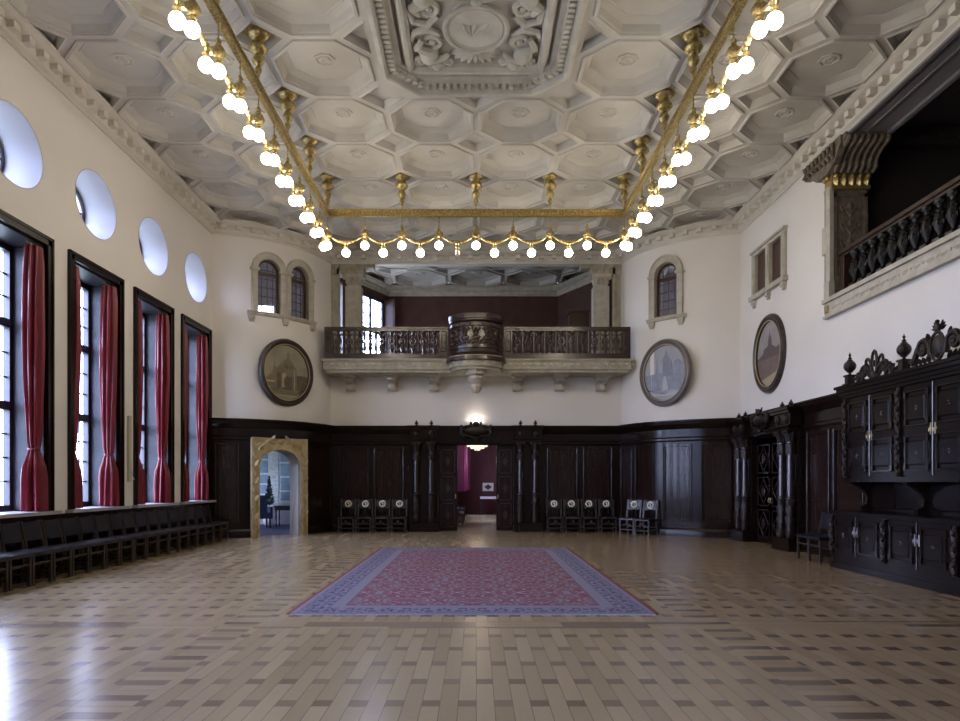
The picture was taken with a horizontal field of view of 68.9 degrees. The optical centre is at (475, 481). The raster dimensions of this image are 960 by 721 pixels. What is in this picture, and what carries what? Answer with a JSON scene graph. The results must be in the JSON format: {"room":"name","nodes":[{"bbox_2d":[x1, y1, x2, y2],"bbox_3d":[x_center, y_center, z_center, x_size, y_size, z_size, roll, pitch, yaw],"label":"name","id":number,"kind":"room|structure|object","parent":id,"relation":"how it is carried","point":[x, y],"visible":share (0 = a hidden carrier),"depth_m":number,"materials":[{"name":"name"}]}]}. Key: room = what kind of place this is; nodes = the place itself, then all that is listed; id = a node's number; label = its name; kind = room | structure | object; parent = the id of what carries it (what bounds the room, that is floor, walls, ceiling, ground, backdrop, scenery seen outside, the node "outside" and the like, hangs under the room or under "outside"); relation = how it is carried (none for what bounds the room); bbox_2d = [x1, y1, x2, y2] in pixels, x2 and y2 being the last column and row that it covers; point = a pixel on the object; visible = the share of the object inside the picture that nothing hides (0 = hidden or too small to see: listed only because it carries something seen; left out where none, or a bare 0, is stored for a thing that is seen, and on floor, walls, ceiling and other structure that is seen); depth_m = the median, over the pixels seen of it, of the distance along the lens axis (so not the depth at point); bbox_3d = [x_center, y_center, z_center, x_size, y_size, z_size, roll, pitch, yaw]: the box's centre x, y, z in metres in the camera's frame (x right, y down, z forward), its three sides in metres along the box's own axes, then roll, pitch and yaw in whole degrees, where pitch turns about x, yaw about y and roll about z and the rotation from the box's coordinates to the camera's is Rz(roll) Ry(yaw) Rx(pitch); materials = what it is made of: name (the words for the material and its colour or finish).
{"room":"assembly chamber","nodes":[
{"label":"assembly chamber","id":0,"kind":"room"},
{"bbox_2d":[0,27,210,512],"bbox_3d":[-7.420,-2.950,7.950,0.640,8.900,22.700,0,0,0],"label":"wall","id":1,"kind":"structure","parent":0,"point":[70,143],"depth_m":12.89,"materials":[{"name":"paint"}]},
{"bbox_2d":[0,99,42,188],"bbox_3d":[-7.383,-5.180,10.770,0.574,1.218,1.421,0,0,0],"label":"window","id":2,"kind":"structure","parent":1,"relation":"in","point":[22,160],"depth_m":11.27,"materials":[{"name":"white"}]},
{"bbox_2d":[0,209,61,518],"bbox_3d":[-7.365,-1.758,10.770,0.810,4.585,2.000,0,0,0],"label":"window","id":3,"kind":"structure","parent":1,"relation":"in","point":[14,233],"depth_m":11.56,"materials":[{"name":"black wood"}]},
{"bbox_2d":[20,240,47,510],"bbox_3d":[-7.203,-1.701,11.414,0.336,4.342,0.472,0,0,0],"label":"curtain","id":4,"kind":"object","parent":3,"relation":"hanging from","point":[34,475],"visible":1,"depth_m":11.30,"materials":[{"name":"red fabric"}]},
{"bbox_2d":[75,169,115,239],"bbox_3d":[-7.383,-5.180,13.100,0.574,1.218,1.421,0,0,0],"label":"window","id":5,"kind":"structure","parent":1,"relation":"in","point":[99,208],"depth_m":13.58,"materials":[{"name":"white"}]},
{"bbox_2d":[65,249,129,512],"bbox_3d":[-7.365,-1.758,13.100,0.810,4.585,2.000,0,0,0],"label":"window","id":6,"kind":"structure","parent":1,"relation":"in","point":[92,275],"depth_m":13.82,"materials":[{"name":"black wood"}]},
{"bbox_2d":[75,265,82,508],"bbox_3d":[-7.203,-1.701,12.456,0.368,4.342,0.428,0,0,32],"label":"curtain","id":7,"kind":"object","parent":6,"relation":"hanging from","point":[78,344],"visible":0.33,"depth_m":12.47,"materials":[{"name":"red fabric"}]},
{"bbox_2d":[98,282,119,505],"bbox_3d":[-7.207,-1.701,13.752,0.334,4.342,0.438,0,0,0],"label":"curtain","id":8,"kind":"object","parent":6,"relation":"hanging from","point":[108,478],"visible":1,"depth_m":13.63,"materials":[{"name":"red fabric"}]},
{"bbox_2d":[0,502,214,582],"bbox_3d":[-7.050,1.018,7.745,0.120,0.965,22.090,0,0,0],"label":"panelling","id":9,"kind":"object","parent":1,"relation":"attached to","point":[34,543],"visible":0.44,"depth_m":13.07,"materials":[{"name":"brown wood"}]},
{"bbox_2d":[127,416,134,481],"bbox_3d":[-7.046,-0.675,14.289,0.108,1.350,0.109,0,0,0],"label":"cover","id":10,"kind":"object","parent":1,"relation":"attached to","point":[129,418],"visible":1,"depth_m":14.24,"materials":[{"name":"beige metal"}]},
{"bbox_2d":[138,217,167,275],"bbox_3d":[-7.383,-5.180,15.430,0.574,1.218,1.421,0,0,0],"label":"window","id":11,"kind":"structure","parent":1,"relation":"in","point":[151,237],"depth_m":15.94,"materials":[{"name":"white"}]},
{"bbox_2d":[132,286,178,507],"bbox_3d":[-7.365,-1.758,15.430,0.810,4.585,2.000,0,0,0],"label":"window","id":12,"kind":"structure","parent":1,"relation":"in","point":[151,305],"depth_m":16.23,"materials":[{"name":"black wood"}]},
{"bbox_2d":[138,300,145,503],"bbox_3d":[-7.205,-1.701,14.788,0.355,4.342,0.487,0,0,0],"label":"curtain","id":13,"kind":"object","parent":12,"relation":"hanging from","point":[141,474],"visible":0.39,"depth_m":14.77,"materials":[{"name":"red fabric"}]},
{"bbox_2d":[154,311,170,502],"bbox_3d":[-7.197,-1.701,16.069,0.348,4.342,0.461,0,0,0],"label":"curtain","id":14,"kind":"object","parent":12,"relation":"hanging from","point":[162,478],"visible":1,"depth_m":15.96,"materials":[{"name":"red fabric"}]},
{"bbox_2d":[185,252,206,302],"bbox_3d":[-7.383,-5.180,17.760,0.574,1.218,1.421,0,0,0],"label":"window","id":15,"kind":"structure","parent":1,"relation":"in","point":[195,274],"depth_m":18.29,"materials":[{"name":"glass"}]},
{"bbox_2d":[179,314,215,503],"bbox_3d":[-7.365,-1.758,17.760,0.810,4.585,2.000,0,0,0],"label":"window","id":16,"kind":"structure","parent":1,"relation":"in","point":[194,328],"depth_m":18.57,"materials":[{"name":"black wood"}]},
{"bbox_2d":[185,325,188,500],"bbox_3d":[-7.205,-1.701,17.104,0.332,4.342,0.486,0,0,0],"label":"curtain","id":17,"kind":"object","parent":16,"relation":"hanging from","point":[186,335],"visible":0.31,"depth_m":17.13,"materials":[{"name":"red fabric"}]},
{"bbox_2d":[194,333,208,499],"bbox_3d":[-7.205,-1.701,18.407,0.342,4.342,0.479,0,0,0],"label":"curtain","id":18,"kind":"object","parent":16,"relation":"hanging from","point":[201,483],"visible":1,"depth_m":18.29,"materials":[{"name":"red fabric"}]},
{"bbox_2d":[211,207,330,533],"bbox_3d":[-5.879,-2.950,20.056,4.504,8.900,1.282,0,0,-42],"label":"wall","id":19,"kind":"structure","parent":0,"point":[238,343],"depth_m":19.11,"materials":[{"name":"paint"}]},
{"bbox_2d":[250,252,287,314],"bbox_3d":[-5.786,-5.510,19.442,1.030,1.680,0.390,0,0,-36],"label":"window","id":20,"kind":"structure","parent":19,"relation":"in","point":[274,260],"depth_m":19.47,"materials":[{"name":"stone"}]},
{"bbox_2d":[210,418,334,537],"bbox_3d":[-5.497,-0.105,19.814,3.946,3.210,0.805,0,0,-45],"label":"panelling","id":21,"kind":"object","parent":19,"relation":"attached to","point":[231,437],"visible":0.93,"depth_m":19.00,"materials":[{"name":"brown wood"}]},
{"bbox_2d":[250,435,307,536],"bbox_3d":[-5.625,0.102,19.698,1.688,2.797,0.690,0,0,-41],"label":"stone doorway","id":22,"kind":"structure","parent":19,"relation":"in","point":[259,446],"depth_m":19.58,"materials":[{"name":"stone"}]},
{"bbox_2d":[247,310,316,331],"bbox_3d":[-5.402,-4.530,19.704,2.162,0.280,0.335,0,0,-44],"label":"window sill","id":23,"kind":"structure","parent":19,"relation":"attached to","point":[251,313],"depth_m":19.56,"materials":[{"name":"stone"}]},
{"bbox_2d":[258,339,312,406],"bbox_3d":[-5.302,-3.070,19.645,0.110,1.900,1.748,0,0,42],"label":"picture","id":24,"kind":"object","parent":19,"relation":"attached to","point":[285,369],"visible":1,"depth_m":19.63,"materials":[{"name":"paint"}]},
{"bbox_2d":[265,345,307,399],"bbox_3d":[-5.326,-3.070,19.667,0.025,1.540,1.417,0,0,42],"label":"painting","id":25,"kind":"object","parent":24,"relation":"attached to","point":[286,366],"depth_m":19.66,"materials":[{"name":"paint"}]},
{"bbox_2d":[286,259,315,320],"bbox_3d":[-5.131,-5.510,20.083,0.390,1.680,1.030,0,0,37],"label":"window","id":26,"kind":"structure","parent":19,"relation":"in","point":[304,270],"depth_m":20.23,"materials":[{"name":"stone"}]},
{"bbox_2d":[258,264,342,523],"bbox_3d":[-7.285,-3.000,21.875,5.330,9.000,5.950,0,0,0],"label":"wall","id":27,"kind":"structure","parent":0,"point":[284,514],"depth_m":24.70,"materials":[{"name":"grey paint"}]},
{"bbox_2d":[260,451,289,502],"bbox_3d":[-7.050,-0.375,24.639,3.500,2.250,0.102,0,0,0],"label":"window","id":28,"kind":"structure","parent":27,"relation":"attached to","point":[274,464],"depth_m":24.63,"materials":[{"name":"glass"}]},
{"bbox_2d":[0,0,959,263],"bbox_3d":[0.000,-6.810,9.010,14.240,0.300,24.820,0,0,0],"label":"trim","id":29,"kind":"structure","parent":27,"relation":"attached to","point":[16,30],"depth_m":14.60,"materials":[{"name":"paint"}]},
{"bbox_2d":[340,272,592,356],"bbox_3d":[-0.025,-5.500,24.175,10.250,4.000,4.750,0,0,0],"label":"wall","id":30,"kind":"structure","parent":0,"point":[411,311],"depth_m":26.40,"materials":[{"name":"paint"}]},
{"bbox_2d":[363,292,395,352],"bbox_3d":[-3.612,-5.325,25.358,0.550,2.950,1.743,0,0,26],"label":"window","id":31,"kind":"structure","parent":30,"relation":"in","point":[388,307],"depth_m":26.01,"materials":[{"name":"black"}]},
{"bbox_2d":[384,299,395,352],"bbox_3d":[-3.204,-5.325,26.084,0.450,2.950,0.080,0,0,26],"label":"curtain","id":32,"kind":"object","parent":31,"relation":"attached to","point":[389,305],"depth_m":26.04,"materials":[{"name":"fabric"}]},
{"bbox_2d":[362,272,591,295],"bbox_3d":[-0.025,-7.170,24.155,9.970,0.340,4.510,0,0,0],"label":"trim","id":33,"kind":"structure","parent":30,"relation":"attached to","point":[581,280],"depth_m":26.23,"materials":[{"name":"stone"}]},
{"bbox_2d":[366,269,581,285],"bbox_3d":[0.000,-7.572,24.425,12.000,0.535,5.150,0,0,0],"label":"ceiling","id":34,"kind":"structure","parent":0,"point":[404,277],"depth_m":25.47,"materials":[{"name":"paint"}]},
{"bbox_2d":[330,264,620,425],"bbox_3d":[0.000,-2.950,21.625,9.800,8.900,0.450,0,0,0],"label":"wall","id":35,"kind":"structure","parent":0,"point":[371,404],"depth_m":21.40,"materials":[{"name":"paint"}]},
{"bbox_2d":[331,270,339,352],"bbox_3d":[-4.465,-5.115,21.625,0.570,3.230,0.450,0,0,0],"label":"trim","id":36,"kind":"structure","parent":35,"relation":"attached to","point":[335,278],"depth_m":21.45,"materials":[{"name":"stone"}]},
{"bbox_2d":[438,445,456,530],"bbox_3d":[-0.860,0.165,21.421,0.580,2.650,0.119,0,0,0],"label":"door","id":37,"kind":"structure","parent":35,"relation":"in","point":[447,454],"depth_m":21.43,"materials":[{"name":"brown wood"}]},
{"bbox_2d":[331,426,619,530],"bbox_3d":[0.000,-0.105,21.305,8.896,3.210,0.210,0,0,0],"label":"panelling","id":38,"kind":"object","parent":35,"relation":"attached to","point":[368,462],"visible":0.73,"depth_m":21.35,"materials":[{"name":"brown wood"}]},
{"bbox_2d":[321,354,634,392],"bbox_3d":[0.069,-3.075,20.564,9.158,1.050,1.763,0,0,0],"label":"balcony","id":39,"kind":"object","parent":35,"relation":"attached to","point":[349,370],"visible":1,"depth_m":20.45,"materials":[{"name":"stone"}]},
{"bbox_2d":[324,327,447,358],"bbox_3d":[-2.625,-4.065,20.501,3.610,0.930,0.218,0,0,0],"label":"balcony railing","id":40,"kind":"object","parent":39,"relation":"on","point":[329,334],"visible":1,"depth_m":20.44,"materials":[{"name":"brown wood"}]},
{"bbox_2d":[446,312,505,363],"bbox_3d":[0.000,-4.125,20.080,1.750,1.350,0.830,0,0,0],"label":"bay","id":41,"kind":"object","parent":39,"relation":"on","point":[470,332],"visible":1,"depth_m":19.86,"materials":[{"name":"brown wood"}]},
{"bbox_2d":[504,327,630,358],"bbox_3d":[2.665,-4.065,20.501,3.690,0.930,0.218,0,0,0],"label":"balcony railing","id":42,"kind":"object","parent":39,"relation":"on","point":[625,349],"visible":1,"depth_m":20.44,"materials":[{"name":"brown wood"}]},
{"bbox_2d":[496,445,513,530],"bbox_3d":[0.890,0.165,21.421,0.540,2.650,0.119,0,0,0],"label":"door","id":43,"kind":"structure","parent":35,"relation":"in","point":[504,453],"depth_m":21.43,"materials":[{"name":"brown wood"}]},
{"bbox_2d":[542,445,619,530],"bbox_3d":[2.799,0.190,21.355,3.298,2.620,0.110,0,0,0],"label":"panelling","id":44,"kind":"object","parent":35,"relation":"attached to","point":[579,472],"visible":0.7,"depth_m":21.36,"materials":[{"name":"brown wood"}]},
{"bbox_2d":[612,269,620,352],"bbox_3d":[4.465,-5.115,21.625,0.570,3.230,0.450,0,0,0],"label":"trim","id":45,"kind":"structure","parent":35,"relation":"attached to","point":[616,278],"depth_m":21.45,"materials":[{"name":"stone"}]},
{"bbox_2d":[7,0,944,269],"bbox_3d":[0.000,-7.232,9.620,15.800,0.635,26.440,0,0,0],"label":"ceiling","id":46,"kind":"structure","parent":0,"point":[581,130],"depth_m":13.24,"materials":[{"name":"paint"}]},
{"bbox_2d":[168,0,783,256],"bbox_3d":[0.000,-6.109,11.081,7.366,1.902,10.483,0,0,0],"label":"chandelier","id":47,"kind":"object","parent":46,"relation":"hanging from","point":[259,36],"visible":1,"depth_m":12.39,"materials":[{"name":"gold glass"}]},
{"bbox_2d":[364,0,587,96],"bbox_3d":[0.000,-7.050,10.940,3.200,0.340,3.200,0,0,0],"label":"relief","id":48,"kind":"object","parent":46,"relation":"attached to","point":[475,29],"visible":1,"depth_m":11.31,"materials":[{"name":"paint"}]},
{"bbox_2d":[457,445,495,513],"bbox_3d":[0.000,-1.000,27.275,8.800,5.000,10.850,0,0,0],"label":"wall","id":49,"kind":"structure","parent":0,"point":[483,462],"depth_m":32.50,"materials":[{"name":"paint"}]},
{"bbox_2d":[457,445,466,490],"bbox_3d":[-0.524,-1.025,26.200,0.354,2.750,0.360,0,0,30],"label":"curtain","id":50,"kind":"object","parent":49,"relation":"hanging from","point":[461,449],"visible":0.73,"depth_m":26.10,"materials":[{"name":"fabric"}]},
{"bbox_2d":[0,514,959,720],"bbox_3d":[0.000,1.600,15.000,15.800,0.200,37.000,0,0,0],"label":"floor","id":51,"kind":"structure","parent":0,"point":[741,631],"depth_m":6.35,"materials":[{"name":"beige wood"}]},
{"bbox_2d":[0,542,32,590],"bbox_3d":[-6.662,1.050,9.850,0.555,0.900,0.485,0,0,0],"label":"leather chair","id":52,"kind":"object","parent":51,"relation":"on","point":[13,555],"visible":0.98,"depth_m":9.89,"materials":[{"name":"brown wood"}]},
{"bbox_2d":[0,522,53,585],"bbox_3d":[-6.662,1.050,10.350,0.555,0.900,0.485,0,0,0],"label":"leather chair","id":53,"kind":"object","parent":51,"relation":"on","point":[9,532],"visible":0.88,"depth_m":10.35,"materials":[{"name":"brown wood"}]},
{"bbox_2d":[20,520,72,580],"bbox_3d":[-6.662,1.050,10.850,0.555,0.900,0.485,0,0,0],"label":"leather chair","id":54,"kind":"object","parent":51,"relation":"on","point":[31,530],"visible":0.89,"depth_m":10.84,"materials":[{"name":"brown wood"}]},
{"bbox_2d":[40,518,89,576],"bbox_3d":[-6.662,1.050,11.350,0.555,0.900,0.485,0,0,0],"label":"leather chair","id":55,"kind":"object","parent":51,"relation":"on","point":[51,528],"visible":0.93,"depth_m":11.34,"materials":[{"name":"leather"}]},
{"bbox_2d":[59,517,105,571],"bbox_3d":[-6.662,1.050,11.850,0.555,0.900,0.485,0,0,0],"label":"leather chair","id":56,"kind":"object","parent":51,"relation":"on","point":[69,526],"visible":0.89,"depth_m":11.82,"materials":[{"name":"leather"}]},
{"bbox_2d":[76,515,120,568],"bbox_3d":[-6.662,1.050,12.350,0.555,0.900,0.485,0,0,0],"label":"leather chair","id":57,"kind":"object","parent":51,"relation":"on","point":[85,524],"visible":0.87,"depth_m":12.35,"materials":[{"name":"leather"}]},
{"bbox_2d":[92,514,134,564],"bbox_3d":[-6.662,1.050,12.850,0.555,0.900,0.485,0,0,0],"label":"leather chair","id":58,"kind":"object","parent":51,"relation":"on","point":[101,523],"visible":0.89,"depth_m":12.84,"materials":[{"name":"leather"}]},
{"bbox_2d":[107,513,146,561],"bbox_3d":[-6.662,1.050,13.350,0.555,0.900,0.485,0,0,0],"label":"leather chair","id":59,"kind":"object","parent":51,"relation":"on","point":[114,520],"visible":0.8,"depth_m":13.32,"materials":[{"name":"leather"}]},
{"bbox_2d":[120,512,158,558],"bbox_3d":[-6.662,1.050,13.850,0.555,0.900,0.485,0,0,0],"label":"leather chair","id":60,"kind":"object","parent":51,"relation":"on","point":[128,521],"visible":0.81,"depth_m":13.83,"materials":[{"name":"leather"}]},
{"bbox_2d":[133,511,169,555],"bbox_3d":[-6.662,1.050,14.350,0.555,0.900,0.485,0,0,0],"label":"leather chair","id":61,"kind":"object","parent":51,"relation":"on","point":[140,517],"visible":0.78,"depth_m":14.32,"materials":[{"name":"leather"}]},
{"bbox_2d":[145,510,179,553],"bbox_3d":[-6.662,1.050,14.850,0.555,0.900,0.485,0,0,0],"label":"leather chair","id":62,"kind":"object","parent":51,"relation":"on","point":[151,516],"visible":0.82,"depth_m":14.84,"materials":[{"name":"leather"}]},
{"bbox_2d":[156,509,188,551],"bbox_3d":[-6.662,1.050,15.350,0.555,0.900,0.485,0,0,0],"label":"leather chair","id":63,"kind":"object","parent":51,"relation":"on","point":[162,517],"visible":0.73,"depth_m":15.34,"materials":[{"name":"leather"}]},
{"bbox_2d":[166,508,197,548],"bbox_3d":[-6.662,1.050,15.850,0.555,0.900,0.485,0,0,0],"label":"leather chair","id":64,"kind":"object","parent":51,"relation":"on","point":[171,513],"visible":0.73,"depth_m":15.82,"materials":[{"name":"brown wood"}]},
{"bbox_2d":[176,507,206,546],"bbox_3d":[-6.662,1.050,16.350,0.555,0.900,0.485,0,0,0],"label":"leather chair","id":65,"kind":"object","parent":51,"relation":"on","point":[181,513],"visible":0.76,"depth_m":16.37,"materials":[{"name":"brown wood"}]},
{"bbox_2d":[185,507,213,544],"bbox_3d":[-6.662,1.050,16.850,0.555,0.900,0.485,0,0,0],"label":"leather chair","id":66,"kind":"object","parent":51,"relation":"on","point":[190,514],"visible":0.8,"depth_m":16.90,"materials":[{"name":"brown wood"}]},
{"bbox_2d":[260,524,290,535],"bbox_3d":[-7.300,1.522,21.900,5.000,0.056,5.600,0,0,0],"label":"carpet","id":67,"kind":"object","parent":51,"relation":"on","point":[284,528],"visible":0.04,"depth_m":22.03,"materials":[{"name":"blue carpet"}]},
{"bbox_2d":[260,495,272,527],"bbox_3d":[-7.105,0.969,22.909,0.760,1.050,0.620,0,0,-29],"label":"upholstered armchair","id":68,"kind":"object","parent":67,"relation":"on","point":[266,512],"visible":0.46,"depth_m":23.12,"materials":[{"name":"blue fabric"}]},
{"bbox_2d":[337,499,356,532],"bbox_3d":[-3.860,1.008,20.978,0.490,0.985,0.544,0,0,0],"label":"chair","id":69,"kind":"object","parent":51,"relation":"on","point":[345,503],"visible":0.98,"depth_m":21.15,"materials":[{"name":"brown wood"}]},
{"bbox_2d":[355,499,373,532],"bbox_3d":[-3.345,1.008,20.978,0.490,0.985,0.544,0,0,0],"label":"chair","id":70,"kind":"object","parent":51,"relation":"on","point":[362,503],"visible":1,"depth_m":21.15,"materials":[{"name":"wood"}]},
{"bbox_2d":[372,499,389,532],"bbox_3d":[-2.830,1.008,20.978,0.490,0.985,0.544,0,0,0],"label":"chair","id":71,"kind":"object","parent":51,"relation":"on","point":[379,503],"visible":0.99,"depth_m":21.14,"materials":[{"name":"wood"}]},
{"bbox_2d":[389,499,407,532],"bbox_3d":[-2.315,1.008,20.978,0.490,0.985,0.544,0,0,0],"label":"chair","id":72,"kind":"object","parent":51,"relation":"on","point":[396,503],"visible":1,"depth_m":21.14,"materials":[{"name":"wood"}]},
{"bbox_2d":[286,547,658,615],"bbox_3d":[-0.040,1.492,11.900,4.220,0.012,8.124,0,0,0],"label":"rug","id":73,"kind":"object","parent":51,"relation":"on","point":[390,581],"visible":1,"depth_m":9.96,"materials":[{"name":"fabric"}]},
{"bbox_2d":[407,420,544,531],"bbox_3d":[0.000,-0.190,21.185,4.120,3.380,0.410,0,0,0],"label":"portal","id":74,"kind":"object","parent":51,"relation":"on","point":[424,440],"visible":1,"depth_m":21.12,"materials":[{"name":"brown wood"}]},
{"bbox_2d":[546,499,563,532],"bbox_3d":[2.360,1.008,20.978,0.490,0.985,0.544,0,0,0],"label":"chair","id":75,"kind":"object","parent":51,"relation":"on","point":[550,503],"visible":1,"depth_m":21.15,"materials":[{"name":"wood"}]},
{"bbox_2d":[563,499,581,532],"bbox_3d":[2.885,1.008,20.978,0.490,0.985,0.544,0,0,0],"label":"chair","id":76,"kind":"object","parent":51,"relation":"on","point":[567,503],"visible":1,"depth_m":21.15,"materials":[{"name":"wood"}]},
{"bbox_2d":[581,499,599,532],"bbox_3d":[3.415,1.008,20.978,0.490,0.985,0.544,0,0,0],"label":"chair","id":77,"kind":"object","parent":51,"relation":"on","point":[585,503],"visible":1,"depth_m":21.15,"materials":[{"name":"wood"}]},
{"bbox_2d":[598,499,616,532],"bbox_3d":[3.940,1.008,20.978,0.490,0.985,0.544,0,0,0],"label":"chair","id":78,"kind":"object","parent":51,"relation":"on","point":[602,503],"visible":1,"depth_m":21.16,"materials":[{"name":"wood"}]},
{"bbox_2d":[619,500,641,534],"bbox_3d":[4.478,1.008,20.261,0.490,0.985,0.544,0,0,41],"label":"chair","id":79,"kind":"object","parent":51,"relation":"on","point":[631,504],"visible":0.97,"depth_m":20.28,"materials":[{"name":"wood"}]},
{"bbox_2d":[634,500,658,535],"bbox_3d":[4.810,1.008,19.750,0.544,0.985,0.490,0,0,-44],"label":"chair","id":80,"kind":"object","parent":51,"relation":"on","point":[648,504],"visible":1,"depth_m":19.74,"materials":[{"name":"wood"}]},
{"bbox_2d":[728,400,804,551],"bbox_3d":[6.845,-0.150,16.700,0.410,3.300,3.520,0,0,0],"label":"portal","id":81,"kind":"object","parent":51,"relation":"on","point":[784,423],"visible":1,"depth_m":15.59,"materials":[{"name":"brown wood"}]},
{"bbox_2d":[796,513,832,560],"bbox_3d":[6.582,1.050,13.550,0.555,0.900,0.485,0,0,0],"label":"leather chair","id":82,"kind":"object","parent":51,"relation":"on","point":[824,523],"visible":0.6,"depth_m":13.62,"materials":[{"name":"leather"}]},
{"bbox_2d":[807,535,833,563],"bbox_3d":[6.562,1.050,13.050,0.555,0.900,0.485,0,0,0],"label":"leather chair","id":83,"kind":"object","parent":51,"relation":"on","point":[820,538],"visible":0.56,"depth_m":13.00,"materials":[{"name":"brown wood"}]},
{"bbox_2d":[828,319,959,596],"bbox_3d":[6.662,-0.410,10.005,0.835,3.820,5.090,0,0,0],"label":"sideboard","id":84,"kind":"object","parent":51,"relation":"on","point":[901,428],"visible":1,"depth_m":10.65,"materials":[{"name":"brown wood"}]},
{"bbox_2d":[828,510,959,524],"bbox_3d":[6.660,0.530,10.005,0.780,0.060,4.910,0,0,0],"label":"countertop","id":85,"kind":"structure","parent":84,"relation":"on","point":[953,520],"depth_m":10.46,"materials":[{"name":"brown wood"}]},
{"bbox_2d":[664,269,676,315],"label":"window","id":86,"kind":"structure","parent":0,"point":[671,286],"depth_m":24.70,"materials":[{"name":"glass"}]},
{"bbox_2d":[621,209,739,424],"bbox_3d":[5.879,-2.950,20.056,4.504,8.900,1.282,0,0,42],"label":"wall","id":87,"kind":"structure","parent":0,"point":[710,330],"depth_m":19.15,"materials":[{"name":"paint"}]},
{"bbox_2d":[639,339,691,406],"bbox_3d":[5.287,-3.070,19.661,0.110,1.900,1.748,0,0,-37],"label":"picture","id":88,"kind":"object","parent":87,"relation":"attached to","point":[670,381],"visible":1,"depth_m":19.62,"materials":[{"name":"grey"}]},
{"bbox_2d":[645,345,684,399],"bbox_3d":[5.314,-3.070,19.680,0.024,1.540,1.417,0,0,-37],"label":"painting","id":89,"kind":"object","parent":88,"relation":"attached to","point":[667,381],"depth_m":19.65,"materials":[{"name":"grey"}]},
{"bbox_2d":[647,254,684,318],"bbox_3d":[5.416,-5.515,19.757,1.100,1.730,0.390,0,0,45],"label":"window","id":90,"kind":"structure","parent":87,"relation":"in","point":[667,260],"depth_m":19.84,"materials":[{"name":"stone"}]},
{"bbox_2d":[617,418,734,537],"bbox_3d":[5.497,-0.105,19.814,3.946,3.210,0.805,0,0,45],"label":"panelling","id":91,"kind":"object","parent":87,"relation":"attached to","point":[686,465],"visible":0.85,"depth_m":19.32,"materials":[{"name":"brown wood"}]},
{"bbox_2d":[740,27,959,415],"bbox_3d":[7.475,-2.950,7.950,0.750,8.900,22.700,0,0,0],"label":"wall","id":92,"kind":"structure","parent":0,"point":[818,349],"depth_m":14.77,"materials":[{"name":"paint"}]},
{"bbox_2d":[757,437,771,543],"bbox_3d":[7.041,0.205,17.130,0.119,2.570,0.850,0,0,0],"label":"door","id":93,"kind":"structure","parent":92,"relation":"in","point":[763,538],"depth_m":17.12,"materials":[{"name":"wood"}]},
{"bbox_2d":[748,225,787,308],"bbox_3d":[7.090,-5.135,16.930,0.220,1.430,2.040,0,0,0],"label":"window","id":94,"kind":"structure","parent":92,"relation":"in","point":[769,259],"depth_m":16.83,"materials":[{"name":"stone"}]},
{"bbox_2d":[758,238,780,290],"bbox_3d":[7.150,-5.215,16.930,0.040,1.010,1.520,0,0,0],"label":"shutter","id":95,"kind":"object","parent":94,"relation":"attached to","point":[775,247],"depth_m":16.83,"materials":[{"name":"brown"}]},
{"bbox_2d":[753,313,786,393],"bbox_3d":[7.045,-3.090,16.870,0.110,1.900,1.748,0,0,0],"label":"picture","id":96,"kind":"object","parent":92,"relation":"attached to","point":[770,343],"visible":1,"depth_m":16.80,"materials":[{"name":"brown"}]},
{"bbox_2d":[758,322,779,385],"bbox_3d":[7.078,-3.090,16.870,0.024,1.540,1.417,0,0,0],"label":"painting","id":97,"kind":"object","parent":96,"relation":"attached to","point":[768,332],"depth_m":16.91,"materials":[{"name":"multicoloured"}]},
{"bbox_2d":[770,436,778,535],"bbox_3d":[7.041,0.205,16.270,0.119,2.570,0.850,0,0,0],"label":"door","id":98,"kind":"structure","parent":92,"relation":"in","point":[773,455],"depth_m":16.53,"materials":[{"name":"black metal"}]},
{"bbox_2d":[735,393,864,557],"bbox_3d":[7.005,-0.105,7.745,0.210,3.210,22.090,0,0,0],"label":"panelling","id":99,"kind":"object","parent":92,"relation":"attached to","point":[825,488],"visible":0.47,"depth_m":14.35,"materials":[{"name":"brown wood"}]},
{"bbox_2d":[822,27,959,319],"bbox_3d":[7.430,-4.990,9.235,0.900,3.420,10.070,0,0,0],"label":"stone frame","id":100,"kind":"object","parent":92,"relation":"attached to","point":[940,69],"visible":0.98,"depth_m":12.00,"materials":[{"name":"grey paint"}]},
{"bbox_2d":[802,131,891,293],"bbox_3d":[7.388,-5.160,14.049,1.015,3.000,1.622,0,0,0],"label":"pillar","id":101,"kind":"structure","parent":100,"relation":"on","point":[847,165],"depth_m":13.93,"materials":[{"name":"wood"}]},
{"bbox_2d":[837,175,959,290],"bbox_3d":[7.300,-4.110,9.055,0.240,0.900,9.710,0,0,0],"label":"balustrade","id":102,"kind":"object","parent":100,"relation":"on","point":[850,267],"visible":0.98,"depth_m":11.88,"materials":[{"name":"brown wood"}]},
{"bbox_2d":[867,77,959,273],"bbox_3d":[9.525,-5.500,9.125,3.350,4.200,10.550,0,0,0],"label":"wall","id":103,"kind":"structure","parent":0,"point":[922,155],"depth_m":14.28,"materials":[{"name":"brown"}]},
{"bbox_3d":[0.000,-3.430,24.190,12.400,0.140,5.620,0,0,0],"label":"floor","id":104,"kind":"structure","parent":0,"visible":0},
{"bbox_2d":[331,264,374,352],"bbox_3d":[-3.780,-5.117,21.615,1.280,3.235,0.510,0,0,0],"label":"stone pillar","id":105,"kind":"structure","parent":104,"relation":"on","point":[354,275],"depth_m":21.42,"materials":[{"name":"stone"}]},
{"bbox_2d":[567,309,589,352],"bbox_3d":[3.350,-4.540,22.890,0.680,2.080,0.560,0,0,0],"label":"tall cabinet","id":106,"kind":"object","parent":104,"relation":"on","point":[576,317],"visible":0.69,"depth_m":22.63,"materials":[{"name":"brown"}]},
{"bbox_2d":[579,264,621,352],"bbox_3d":[3.860,-5.117,21.615,1.280,3.235,0.510,0,0,0],"label":"stone pillar","id":107,"kind":"structure","parent":104,"relation":"on","point":[600,275],"depth_m":21.42,"materials":[{"name":"stone"}]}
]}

